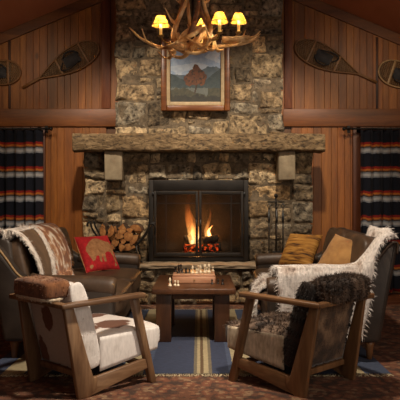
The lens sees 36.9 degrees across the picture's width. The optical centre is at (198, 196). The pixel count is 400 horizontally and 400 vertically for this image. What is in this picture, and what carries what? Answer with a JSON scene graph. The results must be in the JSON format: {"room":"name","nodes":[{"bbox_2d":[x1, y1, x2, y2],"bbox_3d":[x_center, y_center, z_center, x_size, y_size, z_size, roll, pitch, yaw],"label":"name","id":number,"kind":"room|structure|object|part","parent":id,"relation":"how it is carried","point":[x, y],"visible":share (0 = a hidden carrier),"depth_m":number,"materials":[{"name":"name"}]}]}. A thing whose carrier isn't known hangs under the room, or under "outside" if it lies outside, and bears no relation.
{"room":"ski lodge lounge","nodes":[
{"label":"ski lodge lounge","id":0,"kind":"room"},
{"bbox_2d":[0,0,399,292],"bbox_3d":[0.000,-1.010,8.510,8.200,4.920,0.120,0,0,0],"label":"wall","id":1,"kind":"structure","parent":0,"point":[312,87],"depth_m":8.45,"materials":[{"name":"brown wood"}]},
{"bbox_2d":[8,40,10,108],"bbox_3d":[-2.667,-1.748,8.444,0.035,1.005,0.012,0,0,0],"label":"trim","id":2,"kind":"structure","parent":1,"relation":"attached to","point":[9,42],"depth_m":8.44,"materials":[{"name":"brown wood"}]},
{"bbox_2d":[0,60,20,84],"bbox_3d":[-3.010,-1.741,8.403,1.031,0.364,0.068,-2,0,0],"label":"snowshoe","id":3,"kind":"object","parent":1,"relation":"attached to","point":[3,70],"visible":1,"depth_m":8.42,"materials":[{"name":"brown wood"}]},
{"bbox_2d":[0,127,45,222],"bbox_3d":[-2.775,-0.117,8.460,1.230,1.735,0.100,0,0,0],"label":"window","id":4,"kind":"structure","parent":1,"relation":"in","point":[44,133],"depth_m":8.41,"materials":[{"name":"brown wood"}]},
{"bbox_2d":[0,126,52,132],"bbox_3d":[-2.763,-0.945,8.340,1.475,0.100,0.116,0,0,0],"label":"curtain rod","id":5,"kind":"object","parent":4,"relation":"attached to","point":[46,128],"visible":1,"depth_m":8.30,"materials":[{"name":"black metal"}]},
{"bbox_2d":[0,130,43,237],"bbox_3d":[-2.575,0.172,8.316,0.819,2.288,0.224,0,0,0],"label":"curtain","id":6,"kind":"object","parent":5,"relation":"hanging from","point":[21,151],"visible":0.59,"depth_m":8.30,"materials":[{"name":"fabric"}]},
{"bbox_3d":[-2.785,-0.945,8.310,1.430,0.025,0.026,0,0,0],"label":"rod","id":7,"kind":"part","parent":5,"relation":"part of","materials":[{"name":"black metal"}]},
{"bbox_2d":[0,0,103,44],"bbox_3d":[-2.600,-2.300,8.431,2.900,1.363,0.033,0,0,0],"label":"trim","id":8,"kind":"structure","parent":1,"relation":"attached to","point":[80,5],"depth_m":8.42,"materials":[{"name":"brown wood"}]},
{"bbox_2d":[0,109,115,126],"bbox_3d":[-2.620,-1.115,8.435,2.920,0.250,0.030,0,0,0],"label":"trim","id":9,"kind":"structure","parent":1,"relation":"attached to","point":[8,117],"depth_m":8.42,"materials":[{"name":"brown wood"}]},
{"bbox_2d":[22,40,99,88],"bbox_3d":[-1.944,-1.862,8.403,1.100,0.692,0.068,0,0,0],"label":"snowshoe","id":10,"kind":"object","parent":1,"relation":"attached to","point":[71,60],"visible":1,"depth_m":8.42,"materials":[{"name":"brown wood"}]},
{"bbox_2d":[101,0,110,108],"bbox_3d":[-1.305,-2.046,8.435,0.130,1.608,0.030,0,0,0],"label":"trim","id":11,"kind":"structure","parent":1,"relation":"attached to","point":[106,4],"depth_m":8.42,"materials":[{"name":"brown wood"}]},
{"bbox_2d":[284,0,291,108],"bbox_3d":[1.255,-2.046,8.435,0.110,1.608,0.030,0,0,0],"label":"trim","id":12,"kind":"structure","parent":1,"relation":"attached to","point":[287,3],"depth_m":8.42,"materials":[{"name":"brown wood"}]},
{"bbox_2d":[294,38,377,83],"bbox_3d":[1.920,-1.912,8.403,1.173,0.639,0.068,0,0,0],"label":"snowshoe","id":13,"kind":"object","parent":1,"relation":"attached to","point":[323,56],"visible":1,"depth_m":8.42,"materials":[{"name":"brown wood"}]},
{"bbox_2d":[283,109,399,126],"bbox_3d":[2.630,-1.115,8.435,2.900,0.250,0.030,0,0,0],"label":"trim","id":14,"kind":"structure","parent":1,"relation":"attached to","point":[291,117],"depth_m":8.42,"materials":[{"name":"brown wood"}]},
{"bbox_2d":[293,0,399,44],"bbox_3d":[2.600,-2.300,8.431,2.900,1.363,0.033,0,0,0],"label":"trim","id":15,"kind":"structure","parent":1,"relation":"attached to","point":[317,5],"depth_m":8.42,"materials":[{"name":"brown wood"}]},
{"bbox_2d":[352,127,399,231],"bbox_3d":[2.775,-0.117,8.460,1.230,1.735,0.100,0,0,0],"label":"window","id":16,"kind":"structure","parent":1,"relation":"in","point":[356,135],"depth_m":8.41,"materials":[{"name":"brown wood"}]},
{"bbox_2d":[342,126,399,132],"bbox_3d":[2.743,-0.945,8.340,1.515,0.100,0.116,0,0,0],"label":"curtain rod","id":17,"kind":"object","parent":16,"relation":"attached to","point":[348,128],"visible":1,"depth_m":8.30,"materials":[{"name":"black metal"}]},
{"bbox_3d":[2.765,-0.945,8.310,1.470,0.025,0.026,0,0,0],"label":"rod","id":18,"kind":"part","parent":17,"relation":"part of","materials":[{"name":"black metal"}]},
{"bbox_2d":[360,127,399,292],"bbox_3d":[2.496,0.172,8.313,0.558,2.288,0.229,0,0,0],"label":"curtain","id":19,"kind":"object","parent":17,"relation":"hanging from","point":[380,149],"visible":0.65,"depth_m":8.32,"materials":[{"name":"fabric"}]},
{"bbox_2d":[376,37,377,108],"bbox_3d":[2.507,-1.748,8.444,0.035,1.005,0.012,0,0,0],"label":"trim","id":20,"kind":"structure","parent":1,"relation":"attached to","point":[376,37],"depth_m":8.44,"materials":[{"name":"brown wood"}]},
{"bbox_2d":[378,59,399,87],"bbox_3d":[3.033,-1.696,8.403,1.050,0.476,0.068,0,0,0],"label":"snowshoe","id":21,"kind":"object","parent":1,"relation":"attached to","point":[396,74],"visible":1,"depth_m":8.42,"materials":[{"name":"brown wood"}]},
{"bbox_2d":[0,0,399,33],"bbox_3d":[0.000,-2.669,3.500,8.200,1.842,11.000,0,0,0],"label":"ceiling","id":22,"kind":"structure","parent":0,"point":[13,13],"depth_m":8.10,"materials":[{"name":"brown wood"}]},
{"bbox_2d":[129,0,259,59],"bbox_3d":[0.006,-2.354,5.755,1.049,2.122,0.859,0,0,34],"label":"antler chandelier","id":23,"kind":"object","parent":22,"relation":"hanging from","point":[204,27],"visible":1,"depth_m":5.69,"materials":[{"name":"brown"}]},
{"bbox_3d":[-0.366,-1.687,5.750,0.165,0.088,0.165,0,0,0],"label":"lamp shade","id":24,"kind":"part","parent":23,"relation":"part of","materials":[{"name":"yellow fabric"}]},
{"bbox_3d":[-0.060,-2.442,5.800,0.140,1.945,0.140,0,0,0],"label":"chain","id":25,"kind":"part","parent":23,"relation":"part of","materials":[{"name":"black metal"}]},
{"bbox_3d":[0.046,-1.783,6.150,0.151,0.081,0.151,0,0,0],"label":"lamp shade","id":26,"kind":"part","parent":23,"relation":"part of","materials":[{"name":"yellow fabric"}]},
{"bbox_3d":[0.188,-1.640,5.480,0.156,0.084,0.156,0,0,0],"label":"lamp shade","id":27,"kind":"part","parent":23,"relation":"part of","materials":[{"name":"yellow fabric"}]},
{"bbox_3d":[0.386,-1.744,5.850,0.156,0.084,0.156,0,0,0],"label":"lamp shade","id":28,"kind":"part","parent":23,"relation":"part of","materials":[{"name":"yellow fabric"}]},
{"bbox_2d":[140,293,399,304],"bbox_3d":[0.000,1.416,3.500,8.200,0.108,11.000,0,0,0],"label":"floor","id":29,"kind":"structure","parent":0,"point":[393,298],"depth_m":7.82,"materials":[{"name":"brown wood"}]},
{"bbox_2d":[82,0,312,261],"bbox_3d":[-0.017,-0.830,8.188,3.080,4.360,0.523,0,0,0],"label":"stone fireplace","id":30,"kind":"object","parent":29,"relation":"on","point":[256,69],"depth_m":8.01,"materials":[{"name":"stone"}]},
{"bbox_2d":[161,39,229,110],"bbox_3d":[-0.046,-1.613,7.933,0.910,0.955,0.065,0,0,0],"label":"landscape painting","id":31,"kind":"object","parent":30,"relation":"attached to","point":[201,82],"visible":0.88,"depth_m":7.93,"materials":[{"name":"paint"}]},
{"bbox_2d":[72,133,324,180],"bbox_3d":[-0.003,-0.523,7.850,3.245,0.621,0.341,0,0,0],"label":"mantel shelf","id":32,"kind":"object","parent":30,"relation":"attached to","point":[113,146],"visible":1,"depth_m":7.69,"materials":[{"name":"wood"}]},
{"bbox_2d":[149,180,248,260],"bbox_3d":[-0.005,0.312,7.959,1.320,1.075,0.183,0,0,0],"label":"doors","id":33,"kind":"structure","parent":30,"relation":"attached to","point":[156,187],"depth_m":7.92,"materials":[{"name":"brown metal"}]},
{"bbox_3d":[-0.303,0.352,7.915,0.583,0.865,0.030,0,0,0],"label":"door","id":34,"kind":"part","parent":33,"relation":"part of","materials":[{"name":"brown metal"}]},
{"bbox_3d":[0.292,0.352,7.915,0.585,0.865,0.030,0,0,0],"label":"door","id":35,"kind":"part","parent":33,"relation":"part of","materials":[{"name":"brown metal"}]},
{"bbox_3d":[0.020,0.778,8.196,0.520,0.143,0.305,0,0,0],"label":"fire grate","id":36,"kind":"part","parent":30,"relation":"part of","materials":[{"name":"black metal"}]},
{"bbox_2d":[184,244,218,251],"bbox_3d":[0.031,0.692,8.128,0.470,0.116,0.124,0,0,0],"label":"embers","id":37,"kind":"object","parent":30,"relation":"on","point":[187,247],"visible":0.91,"depth_m":8.09},
{"bbox_2d":[198,235,218,244],"bbox_3d":[0.129,0.585,8.199,0.306,0.128,0.111,0,0,-43],"label":"log","id":38,"kind":"object","parent":37,"relation":"on","point":[213,238],"visible":0.88,"depth_m":8.17,"materials":[{"name":"brown wood"}]},
{"bbox_2d":[183,242,220,250],"bbox_3d":[0.041,0.685,8.271,0.530,0.132,0.132,0,0,-2],"label":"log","id":39,"kind":"object","parent":30,"relation":"on","point":[219,243],"visible":0.35,"depth_m":8.24,"materials":[{"name":"brown wood"}]},
{"bbox_2d":[183,233,192,241],"bbox_3d":[-0.147,0.561,8.210,0.127,0.123,0.109,0,0,-14],"label":"log","id":40,"kind":"object","parent":39,"relation":"on","point":[188,237],"visible":1,"depth_m":8.17,"materials":[{"name":"brown wood"}]},
{"bbox_2d":[139,261,258,304],"bbox_3d":[0.000,1.109,7.720,3.080,0.519,0.461,0,0,0],"label":"raised hearth","id":41,"kind":"object","parent":29,"relation":"on","point":[241,273],"visible":0.27,"depth_m":7.54,"materials":[{"name":"stone"}]},
{"bbox_2d":[86,221,156,262],"bbox_3d":[-0.975,0.580,7.685,0.887,0.548,0.295,0,0,0],"label":"log holder","id":42,"kind":"object","parent":41,"relation":"on","point":[87,223],"visible":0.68,"depth_m":7.54,"materials":[{"name":"black metal"}]},
{"bbox_2d":[99,226,108,235],"bbox_3d":[-1.206,0.443,7.686,0.085,0.164,0.321,0,0,0],"label":"log","id":43,"kind":"object","parent":42,"relation":"in","point":[103,232],"visible":0.47,"depth_m":7.53,"materials":[{"name":"brown wood"}]},
{"bbox_2d":[99,223,108,229],"bbox_3d":[-1.217,0.385,7.705,0.089,0.104,0.314,0,0,0],"label":"log","id":44,"kind":"object","parent":43,"relation":"on","point":[105,225],"visible":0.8,"depth_m":7.61,"materials":[{"name":"brown wood"}]},
{"bbox_2d":[119,242,126,251],"bbox_3d":[-0.960,0.633,7.679,0.094,0.115,0.340,0,0,0],"label":"log","id":45,"kind":"object","parent":42,"relation":"in","point":[122,247],"visible":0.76,"depth_m":7.51,"materials":[{"name":"brown wood"}]},
{"bbox_2d":[123,242,137,250],"bbox_3d":[-0.885,0.630,7.690,0.180,0.097,0.312,0,0,0],"label":"log","id":46,"kind":"object","parent":42,"relation":"in","point":[129,247],"visible":0.74,"depth_m":7.53,"materials":[{"name":"brown wood"}]},
{"bbox_2d":[124,231,135,240],"bbox_3d":[-0.885,0.493,7.677,0.122,0.129,0.313,0,0,0],"label":"log","id":47,"kind":"object","parent":46,"relation":"on","point":[128,237],"visible":0.68,"depth_m":7.52,"materials":[{"name":"brown wood"}]},
{"bbox_2d":[126,228,133,233],"bbox_3d":[-0.867,0.428,7.682,0.100,0.081,0.325,0,0,0],"label":"log","id":48,"kind":"object","parent":47,"relation":"on","point":[129,230],"visible":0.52,"depth_m":7.52,"materials":[{"name":"brown wood"}]},
{"bbox_2d":[130,233,140,245],"bbox_3d":[-0.814,0.542,7.691,0.116,0.146,0.336,0,0,0],"label":"log","id":49,"kind":"object","parent":46,"relation":"on","point":[136,237],"visible":0.82,"depth_m":7.52,"materials":[{"name":"brown wood"}]},
{"bbox_3d":[-1.143,0.503,7.702,0.114,0.093,0.304,0,0,0],"label":"log","id":50,"kind":"object","parent":42,"relation":"in","visible":0},
{"bbox_2d":[108,224,116,236],"bbox_3d":[-1.098,0.425,7.675,0.086,0.158,0.355,0,0,0],"label":"log","id":51,"kind":"object","parent":50,"relation":"on","point":[111,230],"visible":0.62,"depth_m":7.50,"materials":[{"name":"brown wood"}]},
{"bbox_3d":[-1.094,0.489,7.692,0.109,0.114,0.322,0,0,0],"label":"log","id":52,"kind":"object","parent":50,"relation":"on","visible":0},
{"bbox_2d":[113,224,119,232],"bbox_3d":[-1.063,0.403,7.683,0.094,0.095,0.352,0,0,0],"label":"log","id":53,"kind":"object","parent":52,"relation":"on","point":[118,225],"visible":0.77,"depth_m":7.51,"materials":[{"name":"brown wood"}]},
{"bbox_2d":[267,194,284,250],"bbox_3d":[0.985,0.406,7.680,0.198,0.895,0.198,0,0,45],"label":"stand","id":54,"kind":"object","parent":41,"relation":"on","point":[275,195],"visible":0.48,"depth_m":7.67,"materials":[{"name":"black metal"}]},
{"bbox_2d":[267,203,270,252],"bbox_3d":[0.899,0.438,7.680,0.062,0.731,0.034,0,0,0],"label":"fire poker","id":55,"kind":"object","parent":54,"relation":"hanging from","point":[268,203],"visible":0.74,"depth_m":7.67,"materials":[{"name":"metal"}]},
{"bbox_2d":[273,203,280,252],"bbox_3d":[0.985,0.443,7.615,0.100,0.741,0.034,0,0,0],"label":"shovel","id":56,"kind":"object","parent":54,"relation":"hanging from","point":[276,215],"visible":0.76,"depth_m":7.61,"materials":[{"name":"metal"}]},
{"bbox_2d":[281,203,284,252],"bbox_3d":[1.075,0.438,7.680,0.050,0.732,0.032,0,0,28],"label":"tongs","id":57,"kind":"object","parent":54,"relation":"hanging from","point":[282,203],"visible":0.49,"depth_m":7.67,"materials":[{"name":"metal"}]},
{"bbox_2d":[0,305,399,399],"bbox_3d":[0.000,1.356,2.860,7.800,0.011,9.320,0,0,0],"label":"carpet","id":58,"kind":"object","parent":29,"relation":"on","point":[386,351],"visible":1,"depth_m":4.25,"materials":[{"name":"brown carpet"}]},
{"bbox_2d":[9,274,159,398],"bbox_3d":[-0.842,0.947,4.399,0.893,0.805,0.964,0,0,42],"label":"armchair","id":59,"kind":"object","parent":58,"relation":"on","point":[68,333],"visible":1,"depth_m":4.19,"materials":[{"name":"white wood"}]},
{"bbox_3d":[-1.226,1.039,4.405,0.037,0.622,0.253,0,0,32],"label":"leg","id":60,"kind":"part","parent":59,"relation":"part of","materials":[{"name":"brown wood"}]},
{"bbox_3d":[-1.103,0.713,4.109,0.654,0.033,0.058,0,0,42],"label":"rail","id":61,"kind":"part","parent":59,"relation":"part of","materials":[{"name":"brown wood"}]},
{"bbox_3d":[-1.054,1.253,4.670,0.035,0.187,0.521,0,0,32],"label":"rail","id":62,"kind":"part","parent":59,"relation":"part of","materials":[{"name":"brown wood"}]},
{"bbox_2d":[58,282,72,302],"bbox_3d":[-0.968,0.895,4.259,0.561,0.628,0.240,0,0,42],"label":"cushion","id":63,"kind":"object","parent":59,"relation":"on","point":[68,286],"depth_m":4.01,"materials":[{"name":"brown leather"}]},
{"bbox_3d":[-0.796,1.039,4.018,0.253,0.622,0.037,0,0,-38],"label":"leg","id":64,"kind":"part","parent":59,"relation":"part of","materials":[{"name":"brown wood"}]},
{"bbox_3d":[-0.647,0.704,4.091,0.632,0.051,0.077,0,0,-37],"label":"armrest","id":65,"kind":"part","parent":59,"relation":"part of","materials":[{"name":"brown wood"}]},
{"bbox_3d":[-0.550,1.253,4.217,0.521,0.187,0.035,0,0,-38],"label":"rail","id":66,"kind":"part","parent":59,"relation":"part of","materials":[{"name":"brown wood"}]},
{"bbox_2d":[92,313,159,348],"bbox_3d":[-0.711,1.054,4.545,0.712,0.258,0.570,0,0,42],"label":"seat cushion","id":67,"kind":"object","parent":59,"relation":"on","point":[112,331],"depth_m":4.32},
{"bbox_3d":[-0.406,1.032,4.331,0.215,0.636,0.047,0,0,-38],"label":"leg","id":68,"kind":"part","parent":59,"relation":"part of","materials":[{"name":"brown wood"}]},
{"bbox_2d":[0,309,392,376],"bbox_3d":[-0.086,1.345,5.860,3.109,0.010,2.727,0,0,0],"label":"striped rug","id":69,"kind":"object","parent":58,"relation":"on","point":[192,349],"visible":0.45,"depth_m":5.01,"materials":[{"name":"carpet"}]},
{"bbox_2d":[0,227,141,357],"bbox_3d":[-1.207,0.839,6.020,1.108,1.003,2.220,0,0,0],"label":"leather sofa","id":70,"kind":"object","parent":69,"relation":"on","point":[16,260],"visible":0.38,"depth_m":4.99,"materials":[{"name":"brown leather"}]},
{"bbox_2d":[12,236,38,275],"bbox_3d":[-1.538,0.585,5.548,0.259,0.496,0.932,0,0,0],"label":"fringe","id":71,"kind":"object","parent":70,"relation":"on","point":[24,260],"depth_m":5.12,"materials":[{"name":"brown leather"}]},
{"bbox_2d":[0,223,74,274],"bbox_3d":[-1.471,0.561,5.839,0.657,0.671,1.613,0,0,0],"label":"throw","id":72,"kind":"object","parent":70,"relation":"on","point":[48,244],"visible":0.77,"depth_m":5.58,"materials":[{"name":"fur"}]},
{"bbox_3d":[-1.443,0.558,5.405,0.515,0.556,0.626,0,0,0],"label":"leather panel","id":73,"kind":"part","parent":72,"relation":"part of","materials":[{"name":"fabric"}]},
{"bbox_3d":[-1.224,0.778,4.995,1.048,0.824,0.150,0,0,0],"label":"arm","id":74,"kind":"part","parent":70,"relation":"part of","materials":[{"name":"leather"}]},
{"bbox_2d":[59,227,73,267],"bbox_3d":[-1.538,0.585,6.492,0.259,0.496,0.932,0,0,0],"label":"throw blanket","id":75,"kind":"object","parent":70,"relation":"on","point":[65,232],"depth_m":6.71,"materials":[{"name":"brown leather"}]},
{"bbox_2d":[74,235,119,272],"bbox_3d":[-1.105,0.612,6.500,0.440,0.366,0.284,0,0,-44],"label":"pillow","id":76,"kind":"object","parent":70,"relation":"on","point":[96,253],"visible":1,"depth_m":6.41,"materials":[{"name":"fabric"}]},
{"bbox_3d":[-1.224,0.778,7.045,1.048,0.824,0.150,0,0,0],"label":"arm","id":77,"kind":"part","parent":70,"relation":"part of","materials":[{"name":"leather"}]},
{"bbox_2d":[72,268,140,292],"bbox_3d":[-1.090,0.904,6.492,0.870,0.235,0.936,0,0,0],"label":"seat cushion","id":78,"kind":"object","parent":70,"relation":"on","point":[133,275],"depth_m":6.30,"materials":[{"name":"brown leather"}]},
{"bbox_2d":[152,275,235,341],"bbox_3d":[-0.047,1.089,5.970,0.768,0.500,0.980,0,0,0],"label":"table","id":79,"kind":"object","parent":69,"relation":"on","point":[166,295],"visible":0.81,"depth_m":5.54,"materials":[{"name":"brown wood"}]},
{"bbox_3d":[-0.328,1.115,5.610,0.140,0.448,0.140,0,0,0],"label":"leg","id":80,"kind":"part","parent":79,"relation":"part of","materials":[{"name":"brown wood"}]},
{"bbox_3d":[-0.328,1.115,6.330,0.140,0.448,0.140,0,0,0],"label":"leg","id":81,"kind":"part","parent":79,"relation":"part of","materials":[{"name":"brown wood"}]},
{"bbox_2d":[172,269,214,282],"bbox_3d":[-0.050,0.796,6.033,0.420,0.087,0.424,0,0,0],"label":"box","id":82,"kind":"object","parent":79,"relation":"on","point":[194,277],"visible":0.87,"depth_m":5.83,"materials":[{"name":"brown wood"}]},
{"bbox_3d":[-0.050,0.807,6.040,0.420,0.064,0.410,0,0,0],"label":"drawer","id":83,"kind":"part","parent":82,"relation":"part of","materials":[{"name":"brown wood"}]},
{"bbox_3d":[0.213,1.115,6.330,0.140,0.448,0.140,0,0,0],"label":"leg","id":84,"kind":"part","parent":79,"relation":"part of","materials":[{"name":"brown wood"}]},
{"bbox_3d":[0.213,1.115,5.610,0.140,0.448,0.140,0,0,0],"label":"leg","id":85,"kind":"part","parent":79,"relation":"part of","materials":[{"name":"brown wood"}]},
{"bbox_2d":[252,227,398,358],"bbox_3d":[1.127,0.839,5.996,1.108,1.003,2.220,0,0,3],"label":"leather sofa","id":86,"kind":"object","parent":69,"relation":"on","point":[360,241],"visible":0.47,"depth_m":4.92,"materials":[{"name":"brown leather"}]},
{"bbox_2d":[253,268,270,279],"bbox_3d":[1.032,0.903,6.473,0.870,0.236,0.936,0,0,3],"label":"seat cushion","id":87,"kind":"object","parent":86,"relation":"on","point":[256,272],"depth_m":6.54,"materials":[{"name":"brown leather"}]},
{"bbox_2d":[258,288,266,312],"bbox_3d":[0.987,0.904,5.530,0.870,0.235,0.936,0,0,3],"label":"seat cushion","id":88,"kind":"object","parent":86,"relation":"on","point":[263,304],"depth_m":5.19,"materials":[{"name":"brown leather"}]},
{"bbox_3d":[1.192,0.778,7.019,1.048,0.824,0.150,0,0,3],"label":"arm","id":89,"kind":"part","parent":86,"relation":"part of","materials":[{"name":"leather"}]},
{"bbox_2d":[278,233,322,264],"bbox_3d":[1.124,0.601,6.680,0.440,0.366,0.284,0,0,44],"label":"pillow","id":90,"kind":"object","parent":86,"relation":"on","point":[299,248],"visible":0.92,"depth_m":6.60,"materials":[{"name":"fabric"}]},
{"bbox_2d":[250,225,397,340],"bbox_3d":[1.071,0.712,5.336,1.256,0.945,1.063,0,0,3],"label":"fur throw","id":91,"kind":"object","parent":86,"relation":"on","point":[290,276],"visible":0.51,"depth_m":4.89,"materials":[{"name":"white fur"}]},
{"bbox_2d":[317,234,351,263],"bbox_3d":[1.296,0.558,5.400,0.274,0.426,0.492,0,0,-36],"label":"velvet pillow","id":92,"kind":"object","parent":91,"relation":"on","point":[338,251],"visible":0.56,"depth_m":5.39,"materials":[{"name":"orange fabric"}]},
{"bbox_3d":[1.095,0.778,4.971,1.048,0.824,0.150,0,0,3],"label":"arm","id":93,"kind":"part","parent":86,"relation":"part of","materials":[{"name":"leather"}]},
{"bbox_2d":[321,227,349,256],"bbox_3d":[1.479,0.585,6.452,0.259,0.496,0.932,0,0,3],"label":"cushion","id":94,"kind":"object","parent":86,"relation":"on","point":[340,231],"depth_m":6.45,"materials":[{"name":"brown leather"}]},
{"bbox_2d":[344,232,372,262],"bbox_3d":[1.435,0.585,5.509,0.259,0.496,0.932,0,0,3],"label":"cushion","id":95,"kind":"object","parent":86,"relation":"on","point":[360,241],"depth_m":5.20,"materials":[{"name":"brown leather"}]},
{"bbox_2d":[223,271,374,397],"bbox_3d":[0.746,0.936,4.431,0.893,0.828,1.014,0,0,-42],"label":"armchair","id":96,"kind":"object","parent":58,"relation":"on","point":[315,332],"visible":1,"depth_m":4.22,"materials":[{"name":"brown wood"}]},
{"bbox_3d":[0.312,1.032,4.361,0.215,0.636,0.047,0,0,38],"label":"leg","id":97,"kind":"part","parent":96,"relation":"part of","materials":[{"name":"brown wood"}]},
{"bbox_2d":[223,310,291,345],"bbox_3d":[0.617,1.038,4.577,0.782,0.289,0.624,0,0,-42],"label":"seat cushion","id":98,"kind":"object","parent":96,"relation":"on","point":[272,329],"depth_m":4.35,"materials":[{"name":"fur"}]},
{"bbox_3d":[0.456,1.253,4.247,0.521,0.187,0.035,0,0,38],"label":"rail","id":99,"kind":"part","parent":96,"relation":"part of","materials":[{"name":"brown wood"}]},
{"bbox_3d":[0.553,0.704,4.121,0.632,0.051,0.077,0,0,37],"label":"armrest","id":100,"kind":"part","parent":96,"relation":"part of","materials":[{"name":"brown wood"}]},
{"bbox_3d":[0.702,1.039,4.048,0.253,0.622,0.037,0,0,38],"label":"leg","id":101,"kind":"part","parent":96,"relation":"part of","materials":[{"name":"brown wood"}]},
{"bbox_3d":[0.960,1.253,4.700,0.035,0.187,0.521,0,0,-32],"label":"rail","id":102,"kind":"part","parent":96,"relation":"part of","materials":[{"name":"brown wood"}]},
{"bbox_3d":[1.009,0.713,4.139,0.654,0.033,0.058,0,0,-42],"label":"rail","id":103,"kind":"part","parent":96,"relation":"part of","materials":[{"name":"brown wood"}]},
{"bbox_3d":[1.132,1.039,4.435,0.037,0.622,0.253,0,0,-32],"label":"leg","id":104,"kind":"part","parent":96,"relation":"part of","materials":[{"name":"brown wood"}]},
{"bbox_3d":[-1.093,0.626,7.689,0.091,0.093,0.360,0,0,0],"label":"log","id":105,"kind":"object","parent":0,"visible":0},
{"bbox_2d":[111,239,120,246],"bbox_3d":[-1.055,0.558,7.704,0.114,0.169,0.340,0,0,0],"label":"log","id":106,"kind":"object","parent":105,"relation":"on","point":[115,242],"visible":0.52,"depth_m":7.53,"materials":[{"name":"brown wood"}]},
{"bbox_2d":[115,229,125,237],"bbox_3d":[-0.981,0.458,7.682,0.146,0.112,0.330,0,0,0],"label":"log","id":107,"kind":"object","parent":106,"relation":"on","point":[121,231],"visible":0.56,"depth_m":7.52,"materials":[{"name":"brown wood"}]},
{"bbox_2d":[116,233,123,238],"bbox_3d":[-0.987,0.485,7.682,0.105,0.087,0.331,0,0,0],"label":"log","id":108,"kind":"object","parent":107,"relation":"on","point":[120,236],"visible":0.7,"depth_m":7.52,"materials":[{"name":"brown wood"}]},
{"bbox_2d":[118,222,128,229],"bbox_3d":[-0.962,0.376,7.691,0.112,0.091,0.344,0,0,0],"label":"log","id":109,"kind":"object","parent":107,"relation":"on","point":[123,226],"visible":0.77,"depth_m":7.52,"materials":[{"name":"brown wood"}]},
{"bbox_3d":[-0.782,0.417,7.689,0.102,0.089,0.303,0,0,0],"label":"log","id":110,"kind":"object","parent":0,"visible":0},
{"bbox_2d":[130,223,143,231],"bbox_3d":[-0.794,0.389,7.686,0.154,0.094,0.329,0,0,0],"label":"log","id":111,"kind":"object","parent":110,"relation":"on","point":[139,227],"visible":1,"depth_m":7.52,"materials":[{"name":"brown wood"}]}
]}

